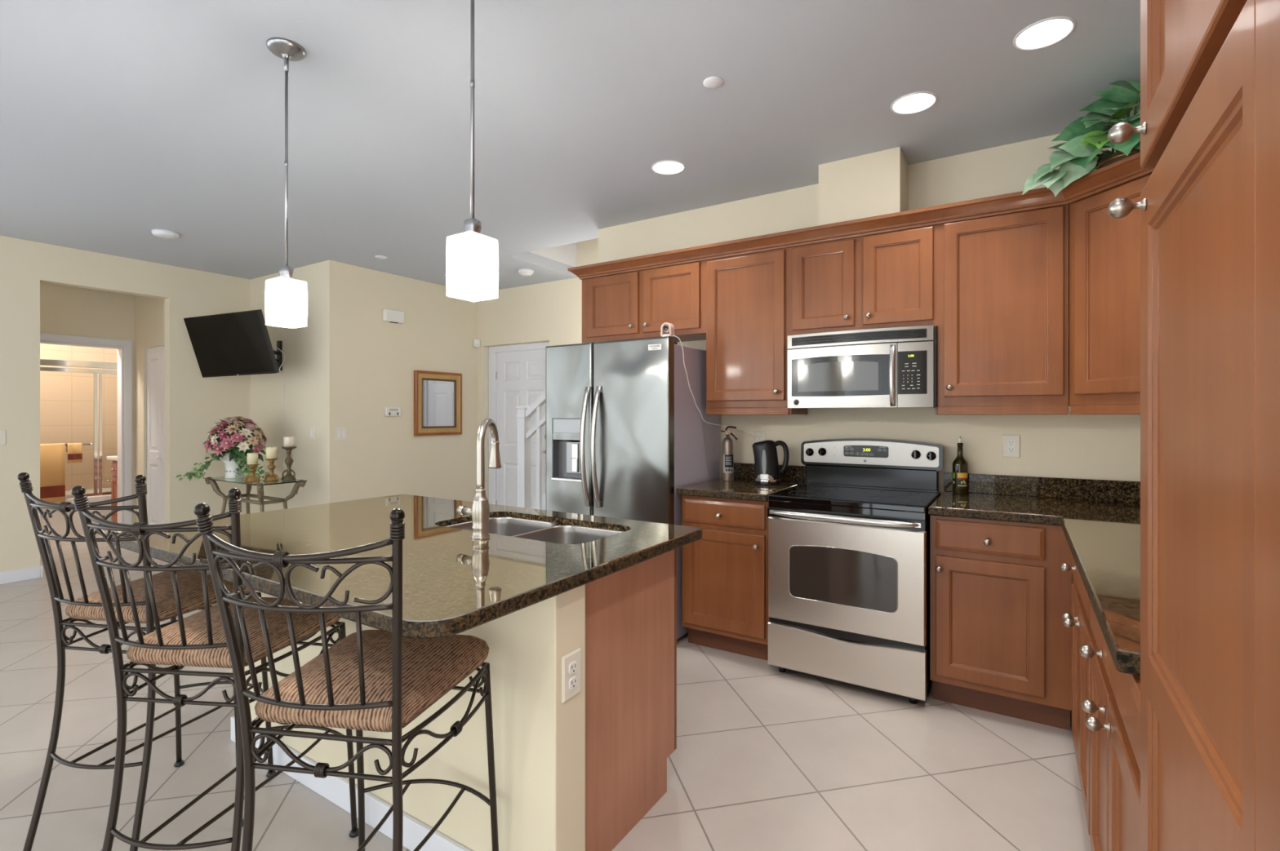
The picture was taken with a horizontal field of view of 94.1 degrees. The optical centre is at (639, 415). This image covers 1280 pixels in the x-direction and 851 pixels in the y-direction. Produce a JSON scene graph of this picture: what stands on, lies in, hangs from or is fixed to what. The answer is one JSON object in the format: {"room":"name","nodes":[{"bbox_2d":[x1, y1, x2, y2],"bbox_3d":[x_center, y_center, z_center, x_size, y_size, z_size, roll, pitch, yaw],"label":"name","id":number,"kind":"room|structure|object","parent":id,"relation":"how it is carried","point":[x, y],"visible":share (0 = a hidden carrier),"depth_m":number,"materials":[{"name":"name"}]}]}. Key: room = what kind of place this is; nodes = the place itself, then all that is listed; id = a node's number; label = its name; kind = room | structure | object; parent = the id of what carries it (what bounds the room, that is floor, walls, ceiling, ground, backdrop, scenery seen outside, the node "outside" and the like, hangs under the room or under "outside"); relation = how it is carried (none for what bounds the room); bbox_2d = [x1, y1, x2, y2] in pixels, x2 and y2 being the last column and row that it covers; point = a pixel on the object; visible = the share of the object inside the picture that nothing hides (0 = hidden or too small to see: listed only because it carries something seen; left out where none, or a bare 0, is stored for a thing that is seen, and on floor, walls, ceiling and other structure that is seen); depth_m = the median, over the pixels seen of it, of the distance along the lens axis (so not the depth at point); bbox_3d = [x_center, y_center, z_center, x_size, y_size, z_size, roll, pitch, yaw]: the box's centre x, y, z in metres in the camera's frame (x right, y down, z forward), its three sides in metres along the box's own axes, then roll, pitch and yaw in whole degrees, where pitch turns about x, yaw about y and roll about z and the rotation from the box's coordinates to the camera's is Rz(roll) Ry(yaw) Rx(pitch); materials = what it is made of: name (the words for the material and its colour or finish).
{"room":"kitchen","nodes":[
{"label":"kitchen","id":0,"kind":"room"},
{"bbox_2d":[40,343,117,488],"bbox_3d":[-6.338,-0.040,6.638,1.780,2.735,2.800,0,0,32],"label":"wall","id":1,"kind":"structure","parent":0,"point":[55,352],"depth_m":7.30,"materials":[{"name":"paint"}]},
{"bbox_2d":[40,282,134,524],"bbox_3d":[-5.791,-0.040,5.727,0.120,2.735,1.650,0,0,32],"label":"wall","id":2,"kind":"structure","parent":0,"point":[64,310],"depth_m":6.00,"materials":[{"name":"beige paint"}]},
{"bbox_2d":[40,333,132,524],"bbox_3d":[-5.663,0.273,5.912,0.138,2.110,0.950,0,0,32],"label":"trim","id":3,"kind":"structure","parent":2,"relation":"attached to","point":[124,348],"depth_m":6.23,"materials":[{"name":"white paint"}]},
{"bbox_2d":[0,235,250,572],"bbox_3d":[-4.834,-0.040,5.071,0.120,2.735,2.970,0,0,32],"label":"wall","id":4,"kind":"structure","parent":0,"point":[193,402],"depth_m":5.24,"materials":[{"name":"beige paint"}]},
{"bbox_2d":[0,430,5,445],"bbox_3d":[-5.021,0.177,4.656,0.009,0.120,0.090,0,0,32],"label":"light switch","id":5,"kind":"object","parent":4,"relation":"attached to","point":[2,433],"visible":1,"depth_m":4.68,"materials":[{"name":"beige plastic"}]},
{"bbox_2d":[0,564,43,584],"bbox_3d":[-4.859,1.280,5.016,0.136,0.095,2.850,0,0,32],"label":"baseboard","id":6,"kind":"structure","parent":4,"relation":"attached to","point":[21,575],"depth_m":4.76,"materials":[{"name":"white paint"}]},
{"bbox_2d":[134,295,164,522],"bbox_3d":[-4.886,-0.040,6.070,1.040,2.735,0.100,0,0,32],"label":"wall","id":7,"kind":"structure","parent":0,"point":[148,311],"depth_m":6.20,"materials":[{"name":"beige paint"}]},
{"bbox_2d":[146,346,164,524],"bbox_3d":[-4.829,0.318,6.001,0.720,2.000,0.065,0,0,32],"label":"door","id":8,"kind":"structure","parent":7,"relation":"in","point":[155,357],"depth_m":6.08,"materials":[{"name":"white paint"}]},
{"bbox_2d":[250,260,342,513],"bbox_3d":[-3.403,-0.040,5.849,1.460,2.735,0.120,0,0,32],"label":"wall","id":9,"kind":"structure","parent":0,"point":[312,371],"depth_m":5.58,"materials":[{"name":"beige paint"}]},
{"bbox_2d":[273,341,282,370],"bbox_3d":[-3.568,-0.591,5.591,0.266,0.307,0.513,0,0,28],"label":"mount","id":10,"kind":"object","parent":9,"relation":"attached to","point":[279,344],"visible":0.29,"depth_m":5.83,"materials":[{"name":"black metal"}]},
{"bbox_2d":[183,309,279,377],"bbox_3d":[-3.685,-0.630,5.364,0.974,0.560,0.198,0,0,21],"label":"television","id":11,"kind":"object","parent":10,"relation":"attached to","point":[238,343],"visible":1,"depth_m":5.33,"materials":[{"name":"black plastic"}]},
{"bbox_2d":[271,345,284,469],"bbox_3d":[-3.503,-0.069,5.714,0.116,1.194,0.327,0,0,-4],"label":"cable","id":12,"kind":"object","parent":10,"relation":"hanging from","point":[272,345],"visible":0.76,"depth_m":5.82,"materials":[{"name":"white plastic"}]},
{"bbox_2d":[310,426,315,439],"bbox_3d":[-3.058,0.173,5.553,0.075,0.120,0.009,0,0,32],"label":"light switch","id":13,"kind":"object","parent":9,"relation":"attached to","point":[312,428],"visible":1,"depth_m":5.54,"materials":[{"name":"beige plastic"}]},
{"bbox_2d":[342,262,477,502],"bbox_3d":[-2.368,-0.040,6.228,0.120,2.735,1.630,0,0,32],"label":"wall","id":14,"kind":"structure","parent":0,"point":[382,455],"depth_m":6.04,"materials":[{"name":"beige paint"}]},
{"bbox_2d":[334,426,346,440],"bbox_3d":[-2.757,0.176,5.497,0.009,0.125,0.118,0,0,32],"label":"light switch","id":15,"kind":"object","parent":14,"relation":"attached to","point":[340,433],"visible":1,"depth_m":5.49,"materials":[{"name":"beige plastic"}]},
{"bbox_2d":[385,408,400,416],"bbox_3d":[-2.462,-0.030,5.941,0.030,0.084,0.160,0,0,32],"label":"thermostat","id":16,"kind":"object","parent":14,"relation":"attached to","point":[388,411],"visible":1,"depth_m":5.92,"materials":[{"name":"white plastic"}]},
{"bbox_2d":[382,308,404,324],"bbox_3d":[-2.454,-0.980,5.934,0.050,0.124,0.210,0,0,32],"label":"door chime","id":17,"kind":"object","parent":14,"relation":"attached to","point":[391,316],"visible":1,"depth_m":5.91,"materials":[{"name":"white plastic"}]},
{"bbox_2d":[413,370,462,435],"bbox_3d":[-2.161,-0.122,6.407,0.036,0.678,0.607,0,0,32],"label":"framed mirror","id":18,"kind":"object","parent":14,"relation":"attached to","point":[437,396],"visible":1,"depth_m":6.39,"materials":[{"name":"brown wood"}]},
{"bbox_2d":[422,380,453,426],"bbox_3d":[-2.168,-0.122,6.412,0.008,0.498,0.427,0,0,32],"label":"mirror glass","id":19,"kind":"object","parent":18,"relation":"attached to","point":[437,395],"depth_m":6.40,"materials":[{"name":"white"}]},
{"bbox_2d":[474,339,479,347],"bbox_3d":[-1.871,-0.820,6.845,0.070,0.095,0.040,0,0,-13],"label":"sensor","id":20,"kind":"object","parent":14,"relation":"attached to","point":[477,342],"visible":1,"depth_m":6.83,"materials":[{"name":"white plastic"}]},
{"bbox_2d":[477,238,598,499],"bbox_3d":[0.135,-0.772,5.709,4.900,4.200,0.180,0,0,32],"label":"wall","id":21,"kind":"structure","parent":0,"point":[551,312],"depth_m":6.46,"materials":[{"name":"beige paint"}]},
{"bbox_2d":[488,342,549,504],"bbox_3d":[-1.318,0.270,6.668,0.990,2.116,0.080,0,0,32],"label":"trim","id":22,"kind":"structure","parent":21,"relation":"attached to","point":[492,351],"depth_m":6.86,"materials":[{"name":"white paint"}]},
{"bbox_2d":[495,349,546,508],"bbox_3d":[-1.311,0.303,6.626,0.833,2.030,0.104,0,0,32],"label":"door","id":23,"kind":"structure","parent":21,"relation":"in","point":[520,376],"depth_m":6.71,"materials":[{"name":"white paint"}]},
{"bbox_2d":[0,530,1091,850],"bbox_3d":[-3.064,1.378,3.549,10.820,0.100,7.500,0,0,32],"label":"floor","id":24,"kind":"structure","parent":0,"point":[765,758],"depth_m":2.22,"materials":[{"name":"tile"}]},
{"bbox_2d":[40,488,112,536],"bbox_3d":[-6.621,1.123,6.817,0.890,0.410,2.580,0,0,32],"label":"bathtub","id":25,"kind":"object","parent":24,"relation":"on","point":[58,522],"visible":0.04,"depth_m":6.56,"materials":[{"name":"white plastic"}]},
{"bbox_2d":[40,358,117,498],"bbox_3d":[-6.268,0.158,6.593,0.106,1.519,2.560,0,0,32],"label":"shower door","id":26,"kind":"structure","parent":25,"relation":"on","point":[68,397],"depth_m":6.68,"materials":[{"name":"clear glass"}]},
{"bbox_2d":[40,443,65,502],"bbox_3d":[-6.389,0.628,6.324,0.054,0.639,0.416,0,0,32],"label":"towel","id":27,"kind":"object","parent":26,"relation":"hanging from","point":[52,456],"visible":0.42,"depth_m":6.41,"materials":[{"name":"brown fabric"}]},
{"bbox_2d":[66,443,82,463],"bbox_3d":[-6.236,0.420,6.567,0.052,0.217,0.123,0,0,32],"label":"towel","id":28,"kind":"object","parent":26,"relation":"hanging from","point":[74,451],"visible":1,"depth_m":6.56,"materials":[{"name":"brown fabric"}]},
{"bbox_2d":[106,455,117,523],"bbox_3d":[-5.585,0.898,6.891,0.660,0.860,0.764,0,0,32],"label":"bathroom vanity","id":29,"kind":"object","parent":24,"relation":"on","point":[113,481],"visible":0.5,"depth_m":6.71,"materials":[{"name":"brown wood"}]},
{"bbox_2d":[17,472,275,850],"bbox_3d":[-1.592,0.750,1.990,0.436,1.157,0.609,0,0,9],"label":"bar stool","id":30,"kind":"object","parent":24,"relation":"on","point":[89,607],"visible":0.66,"depth_m":1.80,"materials":[{"name":"brown metal"}]},
{"bbox_2d":[71,485,358,850],"bbox_3d":[-1.124,0.750,1.667,0.436,1.157,0.609,0,0,6],"label":"bar stool","id":31,"kind":"object","parent":24,"relation":"on","point":[198,639],"visible":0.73,"depth_m":1.48,"materials":[{"name":"brown metal"}]},
{"bbox_2d":[204,474,306,514],"bbox_3d":[-3.467,0.949,5.357,1.007,0.760,0.400,0,0,32],"label":"console table","id":32,"kind":"object","parent":24,"relation":"on","point":[260,495],"visible":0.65,"depth_m":5.24,"materials":[{"name":"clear glass"}]},
{"bbox_2d":[175,416,269,480],"bbox_3d":[-3.759,0.311,5.428,0.691,0.588,0.568,0,0,32],"label":"flower arrangement","id":33,"kind":"object","parent":32,"relation":"on","point":[235,459],"visible":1,"depth_m":5.37,"materials":[{"name":"white"}]},
{"bbox_2d":[244,463,259,482],"bbox_3d":[-3.364,0.502,5.168,0.114,0.149,0.117,0,0,32],"label":"candle holder","id":34,"kind":"object","parent":32,"relation":"on","point":[252,477],"visible":0.98,"depth_m":5.15,"materials":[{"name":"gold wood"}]},
{"bbox_2d":[247,452,257,464],"bbox_3d":[-3.365,0.375,5.173,0.082,0.106,0.082,0,0,32],"label":"candle","id":35,"kind":"object","parent":34,"relation":"on","point":[252,458],"visible":1,"depth_m":5.14,"materials":[{"name":"beige wax"}]},
{"bbox_2d":[263,458,278,481],"bbox_3d":[-3.237,0.480,5.228,0.115,0.194,0.119,0,0,32],"label":"candle holder","id":36,"kind":"object","parent":32,"relation":"on","point":[272,477],"visible":0.99,"depth_m":5.21,"materials":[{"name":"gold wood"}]},
{"bbox_2d":[266,447,277,458],"bbox_3d":[-3.237,0.328,5.234,0.088,0.109,0.088,0,0,32],"label":"candle","id":37,"kind":"object","parent":36,"relation":"on","point":[271,452],"visible":1,"depth_m":5.20,"materials":[{"name":"beige wax"}]},
{"bbox_2d":[280,446,296,480],"bbox_3d":[-3.115,0.430,5.282,0.122,0.294,0.126,0,0,32],"label":"candle holder","id":38,"kind":"object","parent":32,"relation":"on","point":[289,461],"visible":0.98,"depth_m":5.27,"materials":[{"name":"brown metal"}]},
{"bbox_2d":[283,436,294,447],"bbox_3d":[-3.115,0.233,5.287,0.084,0.099,0.084,0,0,32],"label":"candle","id":39,"kind":"object","parent":38,"relation":"on","point":[288,442],"visible":1,"depth_m":5.25,"materials":[{"name":"beige wax"}]},
{"bbox_2d":[193,503,498,850],"bbox_3d":[-0.608,0.750,1.374,0.436,1.157,0.609,0,0,9],"label":"bar stool","id":40,"kind":"object","parent":24,"relation":"on","point":[379,681],"visible":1,"depth_m":1.20,"materials":[{"name":"brown metal"}]},
{"bbox_2d":[231,548,676,850],"bbox_3d":[-0.743,0.890,2.279,1.732,0.876,0.740,0,0,32],"label":"kitchen island","id":41,"kind":"object","parent":24,"relation":"on","point":[580,773],"visible":0.34,"depth_m":1.75,"materials":[{"name":"beige paint"}]},
{"bbox_2d":[106,494,702,639],"bbox_3d":[-0.830,0.433,2.143,1.760,0.038,1.213,0,0,32],"label":"island countertop","id":42,"kind":"structure","parent":41,"relation":"on","point":[454,583],"depth_m":1.78,"materials":[{"name":"stone"}]},
{"bbox_2d":[456,417,501,539],"bbox_3d":[-0.532,0.212,2.086,0.140,0.404,0.202,0,0,32],"label":"kitchen faucet","id":43,"kind":"object","parent":42,"relation":"on","point":[479,511],"visible":1,"depth_m":2.00,"materials":[{"name":"silver metal"}]},
{"bbox_2d":[445,516,623,544],"bbox_3d":[-0.407,0.540,2.229,0.717,0.207,0.372,0,0,32],"label":"sink","id":44,"kind":"object","parent":42,"relation":"in","point":[544,531],"visible":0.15,"depth_m":2.35,"materials":[{"name":"silver metal"}]},
{"bbox_2d":[561,648,581,703],"bbox_3d":[-0.178,0.688,1.575,0.009,0.118,0.075,0,0,32],"label":"electrical outlet","id":45,"kind":"object","parent":41,"relation":"attached to","point":[571,662],"visible":1,"depth_m":1.57,"materials":[{"name":"beige plastic"}]},
{"bbox_2d":[568,676,577,689],"bbox_3d":[-0.176,0.708,1.573,0.003,0.029,0.033,0,0,32],"label":"socket","id":46,"kind":"object","parent":45,"relation":"attached to","point":[573,681],"depth_m":1.57,"materials":[{"name":"grey plastic"}]},
{"bbox_2d":[568,661,577,675],"bbox_3d":[-0.176,0.668,1.573,0.003,0.029,0.033,0,0,32],"label":"socket","id":47,"kind":"object","parent":45,"relation":"attached to","point":[573,665],"depth_m":1.57,"materials":[{"name":"grey plastic"}]},
{"bbox_2d":[515,391,546,510],"bbox_3d":[-0.612,0.224,5.343,1.266,2.209,0.112,0,0,32],"label":"stair railing","id":48,"kind":"object","parent":24,"relation":"on","point":[524,415],"visible":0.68,"depth_m":5.60,"materials":[{"name":"white paint"}]},
{"bbox_2d":[546,336,719,640],"bbox_3d":[-0.058,0.442,3.858,0.917,1.772,0.751,0,0,32],"label":"refrigerator","id":49,"kind":"object","parent":24,"relation":"on","point":[625,428],"visible":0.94,"depth_m":3.56,"materials":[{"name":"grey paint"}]},
{"bbox_2d":[660,322,674,337],"bbox_3d":[0.157,-0.486,3.414,0.068,0.084,0.062,0,0,32],"label":"webcam","id":50,"kind":"object","parent":49,"relation":"on","point":[666,327],"visible":0.95,"depth_m":3.40,"materials":[{"name":"white plastic"}]},
{"bbox_2d":[672,335,756,436],"bbox_3d":[0.435,-0.157,3.651,0.707,0.594,0.125,0,0,-38],"label":"charging cable","id":51,"kind":"object","parent":49,"relation":"hanging from","point":[673,335],"visible":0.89,"depth_m":3.56,"materials":[{"name":"white plastic"}]},
{"bbox_2d":[681,495,769,661],"bbox_3d":[0.613,0.891,3.512,0.525,0.874,0.692,0,0,32],"label":"base cabinet","id":52,"kind":"object","parent":24,"relation":"on","point":[725,571],"visible":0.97,"depth_m":3.26,"materials":[{"name":"brown wood"}]},
{"bbox_2d":[675,462,805,502],"bbox_3d":[0.612,0.384,3.522,0.535,0.140,0.672,0,0,32],"label":"countertop","id":53,"kind":"structure","parent":52,"relation":"on","point":[743,487],"depth_m":3.43,"materials":[{"name":"stone"}]},
{"bbox_2d":[720,426,737,481],"bbox_3d":[0.557,0.242,3.735,0.072,0.344,0.104,0,0,-18],"label":"fire extinguisher","id":54,"kind":"object","parent":53,"relation":"on","point":[727,442],"visible":1,"depth_m":3.72,"materials":[{"name":"silver metal"}]},
{"bbox_2d":[751,440,788,484],"bbox_3d":[0.777,0.282,3.586,0.187,0.260,0.160,0,0,-33],"label":"electric kettle","id":55,"kind":"object","parent":53,"relation":"on","point":[767,472],"visible":1,"depth_m":3.53,"materials":[{"name":"black plastic"}]},
{"bbox_2d":[781,468,802,484],"bbox_3d":[0.911,0.368,3.625,0.129,0.094,0.140,0,0,32],"label":"power cord","id":56,"kind":"object","parent":53,"relation":"on","point":[787,468],"visible":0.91,"depth_m":3.60,"materials":[{"name":"black plastic"}]},
{"bbox_2d":[767,438,943,704],"bbox_3d":[1.129,0.732,3.125,0.764,1.192,0.715,0,0,32],"label":"electric range","id":57,"kind":"object","parent":24,"relation":"on","point":[849,544],"visible":1,"depth_m":2.88,"materials":[{"name":"silver metal"}]},
{"bbox_2d":[768,484,940,520],"bbox_3d":[1.131,0.444,3.126,0.742,0.068,0.600,0,0,32],"label":"cooktop","id":58,"kind":"object","parent":57,"relation":"in","point":[873,501],"depth_m":2.97,"materials":[{"name":"black glass"}]},
{"bbox_2d":[929,515,1071,730],"bbox_3d":[1.700,0.891,2.821,0.526,0.874,0.692,0,0,32],"label":"base cabinet","id":59,"kind":"object","parent":24,"relation":"on","point":[1000,593],"visible":1,"depth_m":2.57,"materials":[{"name":"brown wood"}]},
{"bbox_2d":[1060,554,1095,835],"bbox_3d":[1.748,0.891,1.892,0.676,0.874,0.948,0,0,32],"label":"base cabinet","id":60,"kind":"object","parent":24,"relation":"on","point":[1079,621],"visible":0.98,"depth_m":1.89,"materials":[{"name":"brown wood"}]},
{"bbox_2d":[928,472,1140,675],"bbox_3d":[1.525,0.384,1.976,1.142,0.140,2.302,0,0,32],"label":"countertop","id":61,"kind":"structure","parent":60,"relation":"on","point":[1100,520],"depth_m":2.42,"materials":[{"name":"stone"}]},
{"bbox_2d":[952,436,968,493],"bbox_3d":[1.697,0.265,3.157,0.074,0.298,0.075,0,0,32],"label":"oil bottle","id":62,"kind":"object","parent":61,"relation":"on","point":[960,465],"visible":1,"depth_m":3.13,"materials":[{"name":"green glass"}]},
{"bbox_2d":[1079,603,1115,850],"bbox_3d":[1.385,0.891,1.322,0.676,0.874,0.398,0,0,32],"label":"base cabinet","id":63,"kind":"object","parent":24,"relation":"on","point":[1101,692],"visible":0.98,"depth_m":1.50,"materials":[{"name":"brown wood"}]},
{"bbox_2d":[1084,652,1140,850],"bbox_3d":[1.153,0.891,0.957,0.676,0.874,0.463,0,0,32],"label":"base cabinet","id":64,"kind":"object","parent":24,"relation":"on","point":[1123,726],"visible":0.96,"depth_m":1.15,"materials":[{"name":"brown wood"}]},
{"bbox_2d":[1107,0,1279,850],"bbox_3d":[0.755,0.103,0.341,0.686,2.450,0.985,0,0,32],"label":"pantry cabinet","id":65,"kind":"object","parent":24,"relation":"on","point":[1209,129],"visible":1,"depth_m":0.60,"materials":[{"name":"brown wood"}]},
{"bbox_2d":[528,242,577,266],"bbox_3d":[0.511,-0.822,4.830,3.520,4.300,1.260,0,0,32],"label":"wall","id":66,"kind":"structure","parent":0,"point":[566,254],"depth_m":5.91,"materials":[{"name":"white paint"}]},
{"bbox_2d":[0,0,1140,289],"bbox_3d":[-3.252,-1.457,3.253,10.820,0.100,8.200,0,0,32],"label":"ceiling","id":67,"kind":"structure","parent":0,"point":[122,121],"depth_m":2.72,"materials":[{"name":"grey paint"}]},
{"bbox_2d":[151,229,179,239],"bbox_3d":[-3.657,-1.391,4.592,0.170,0.033,0.170,0,0,32],"label":"smoke detector","id":68,"kind":"object","parent":67,"relation":"attached to","point":[162,233],"visible":1,"depth_m":4.56,"materials":[{"name":"white paint"}]},
{"bbox_2d":[265,37,307,328],"bbox_3d":[-1.356,-0.875,2.284,0.132,1.065,0.132,0,0,32],"label":"pendant light","id":69,"kind":"object","parent":67,"relation":"hanging from","point":[286,297],"visible":1,"depth_m":2.26,"materials":[{"name":"white glass"}]},
{"bbox_2d":[374,255,386,259],"bbox_3d":[-2.305,-1.403,5.302,0.100,0.009,0.100,0,0,32],"label":"sprinkler cover","id":70,"kind":"object","parent":67,"relation":"attached to","point":[382,257],"visible":1,"depth_m":5.29,"materials":[{"name":"white paint"}]},
{"bbox_2d":[446,0,498,302],"bbox_3d":[-0.487,-0.875,1.732,0.132,1.065,0.132,0,0,32],"label":"pendant light","id":71,"kind":"object","parent":67,"relation":"hanging from","point":[472,256],"visible":1,"depth_m":1.71,"materials":[{"name":"white glass"}]},
{"bbox_2d":[518,268,533,276],"bbox_3d":[-1.110,-1.383,5.802,0.150,0.047,0.150,0,0,32],"label":"smoke detector","id":72,"kind":"object","parent":67,"relation":"attached to","point":[523,272],"visible":1,"depth_m":5.75,"materials":[{"name":"white paint"}]},
{"bbox_2d":[651,160,685,174],"bbox_3d":[0.162,-1.405,3.385,0.194,0.005,0.194,0,0,32],"label":"recessed light","id":73,"kind":"object","parent":67,"relation":"in","point":[667,166],"visible":1,"depth_m":3.38,"materials":[{"name":"white paint"}]},
{"bbox_2d":[702,76,723,88],"bbox_3d":[0.309,-1.403,2.516,0.084,0.009,0.084,0,0,32],"label":"sprinkler cover","id":74,"kind":"object","parent":67,"relation":"attached to","point":[711,82],"visible":1,"depth_m":2.51,"materials":[{"name":"white paint"}]},
{"bbox_2d":[890,91,937,115],"bbox_3d":[1.235,-1.405,2.687,0.194,0.005,0.194,0,0,32],"label":"recessed light","id":75,"kind":"object","parent":67,"relation":"in","point":[915,102],"visible":1,"depth_m":2.68,"materials":[{"name":"white paint"}]},
{"bbox_2d":[1013,16,1075,50],"bbox_3d":[1.490,-1.405,2.198,0.194,0.005,0.194,0,0,32],"label":"recessed light","id":76,"kind":"object","parent":67,"relation":"in","point":[1045,33],"visible":1,"depth_m":2.19,"materials":[{"name":"white paint"}]},
{"bbox_2d":[818,146,908,226],"bbox_3d":[1.257,-1.139,3.351,0.425,0.534,0.274,0,0,32],"label":"wall","id":77,"kind":"structure","parent":0,"point":[876,184],"depth_m":3.23,"materials":[{"name":"beige paint"}]},
{"bbox_2d":[598,133,1140,583],"bbox_3d":[1.239,-0.040,3.597,3.610,2.735,0.120,0,0,32],"label":"wall","id":78,"kind":"structure","parent":0,"point":[1079,446],"depth_m":3.27,"materials":[{"name":"beige paint"}]},
{"bbox_2d":[582,260,706,343],"bbox_3d":[0.068,-0.740,4.042,0.970,0.465,0.382,0,0,32],"label":"upper cabinet","id":79,"kind":"object","parent":78,"relation":"attached to","point":[633,305],"visible":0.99,"depth_m":3.90,"materials":[{"name":"brown wood"}]},
{"bbox_2d":[567,151,1155,279],"bbox_3d":[0.960,-0.990,2.899,1.611,0.076,3.959,0,0,-25],"label":"crown molding","id":80,"kind":"structure","parent":79,"relation":"on","point":[1128,169],"depth_m":3.06,"materials":[{"name":"brown wood"}]},
{"bbox_2d":[706,248,807,414],"bbox_3d":[0.702,-0.486,3.639,0.534,0.971,0.382,0,0,32],"label":"upper cabinet","id":81,"kind":"object","parent":78,"relation":"attached to","point":[747,295],"visible":0.94,"depth_m":3.52,"materials":[{"name":"brown wood"}]},
{"bbox_2d":[754,431,765,443],"bbox_3d":[0.769,0.163,3.819,0.075,0.115,0.009,0,0,32],"label":"electrical outlet","id":82,"kind":"object","parent":78,"relation":"attached to","point":[761,436],"visible":0.62,"depth_m":3.82,"materials":[{"name":"beige plastic"}]},
{"bbox_2d":[757,435,762,439],"bbox_3d":[0.768,0.143,3.817,0.033,0.029,0.003,0,0,32],"label":"socket","id":83,"kind":"object","parent":82,"relation":"attached to","point":[759,437],"depth_m":3.81,"materials":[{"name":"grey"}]},
{"bbox_2d":[733,462,805,482],"bbox_3d":[0.787,0.364,3.798,0.535,0.100,0.020,0,0,32],"label":"backsplash","id":84,"kind":"structure","parent":78,"relation":"attached to","point":[744,471],"depth_m":3.73,"materials":[{"name":"stone"}]},
{"bbox_2d":[788,225,937,336],"bbox_3d":[1.239,-0.710,3.297,0.762,0.525,0.382,0,0,32],"label":"upper cabinet","id":85,"kind":"object","parent":78,"relation":"attached to","point":[887,280],"visible":0.99,"depth_m":3.15,"materials":[{"name":"brown wood"}]},
{"bbox_2d":[787,325,937,408],"bbox_3d":[1.227,-0.240,3.269,0.750,0.405,0.440,0,0,32],"label":"microwave","id":86,"kind":"object","parent":85,"relation":"attached to","point":[894,367],"visible":1,"depth_m":3.08,"materials":[{"name":"silver metal"}]},
{"bbox_2d":[935,204,1068,414],"bbox_3d":[1.780,-0.486,2.953,0.545,0.971,0.382,0,0,32],"label":"upper cabinet","id":87,"kind":"object","parent":78,"relation":"attached to","point":[1003,280],"visible":0.99,"depth_m":2.83,"materials":[{"name":"brown wood"}]},
{"bbox_2d":[1002,435,1020,457],"bbox_3d":[1.923,0.162,3.085,0.078,0.118,0.009,0,0,32],"label":"electrical outlet","id":88,"kind":"object","parent":78,"relation":"attached to","point":[1011,443],"visible":1,"depth_m":3.08,"materials":[{"name":"beige plastic"}]},
{"bbox_2d":[1007,440,1014,453],"bbox_3d":[1.922,0.162,3.084,0.034,0.068,0.004,0,0,32],"label":"socket","id":89,"kind":"object","parent":88,"relation":"attached to","point":[1011,443],"depth_m":3.08,"materials":[{"name":"grey plastic"}]},
{"bbox_2d":[943,472,1140,502],"bbox_3d":[2.137,0.364,2.939,1.142,0.100,0.020,0,0,32],"label":"backsplash","id":90,"kind":"structure","parent":78,"relation":"attached to","point":[1128,491],"depth_m":2.98,"materials":[{"name":"stone"}]},
{"bbox_2d":[1068,173,1151,414],"bbox_3d":[2.199,-0.486,2.535,0.604,0.971,0.636,0,0,32],"label":"upper cabinet","id":91,"kind":"object","parent":78,"relation":"attached to","point":[1104,250],"visible":0.18,"depth_m":2.53,"materials":[{"name":"brown wood"}]},
{"bbox_2d":[1022,80,1140,196],"bbox_3d":[1.996,-1.173,2.498,0.644,0.421,0.516,0,0,42],"label":"potted plant","id":92,"kind":"object","parent":91,"relation":"on","point":[1086,135],"visible":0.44,"depth_m":2.49,"materials":[{"name":"green plant"}]},
{"bbox_2d":[1097,147,1140,169],"bbox_3d":[2.055,-1.026,2.486,0.236,0.103,0.236,0,0,32],"label":"basket","id":93,"kind":"object","parent":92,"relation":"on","point":[1117,156],"depth_m":2.45,"materials":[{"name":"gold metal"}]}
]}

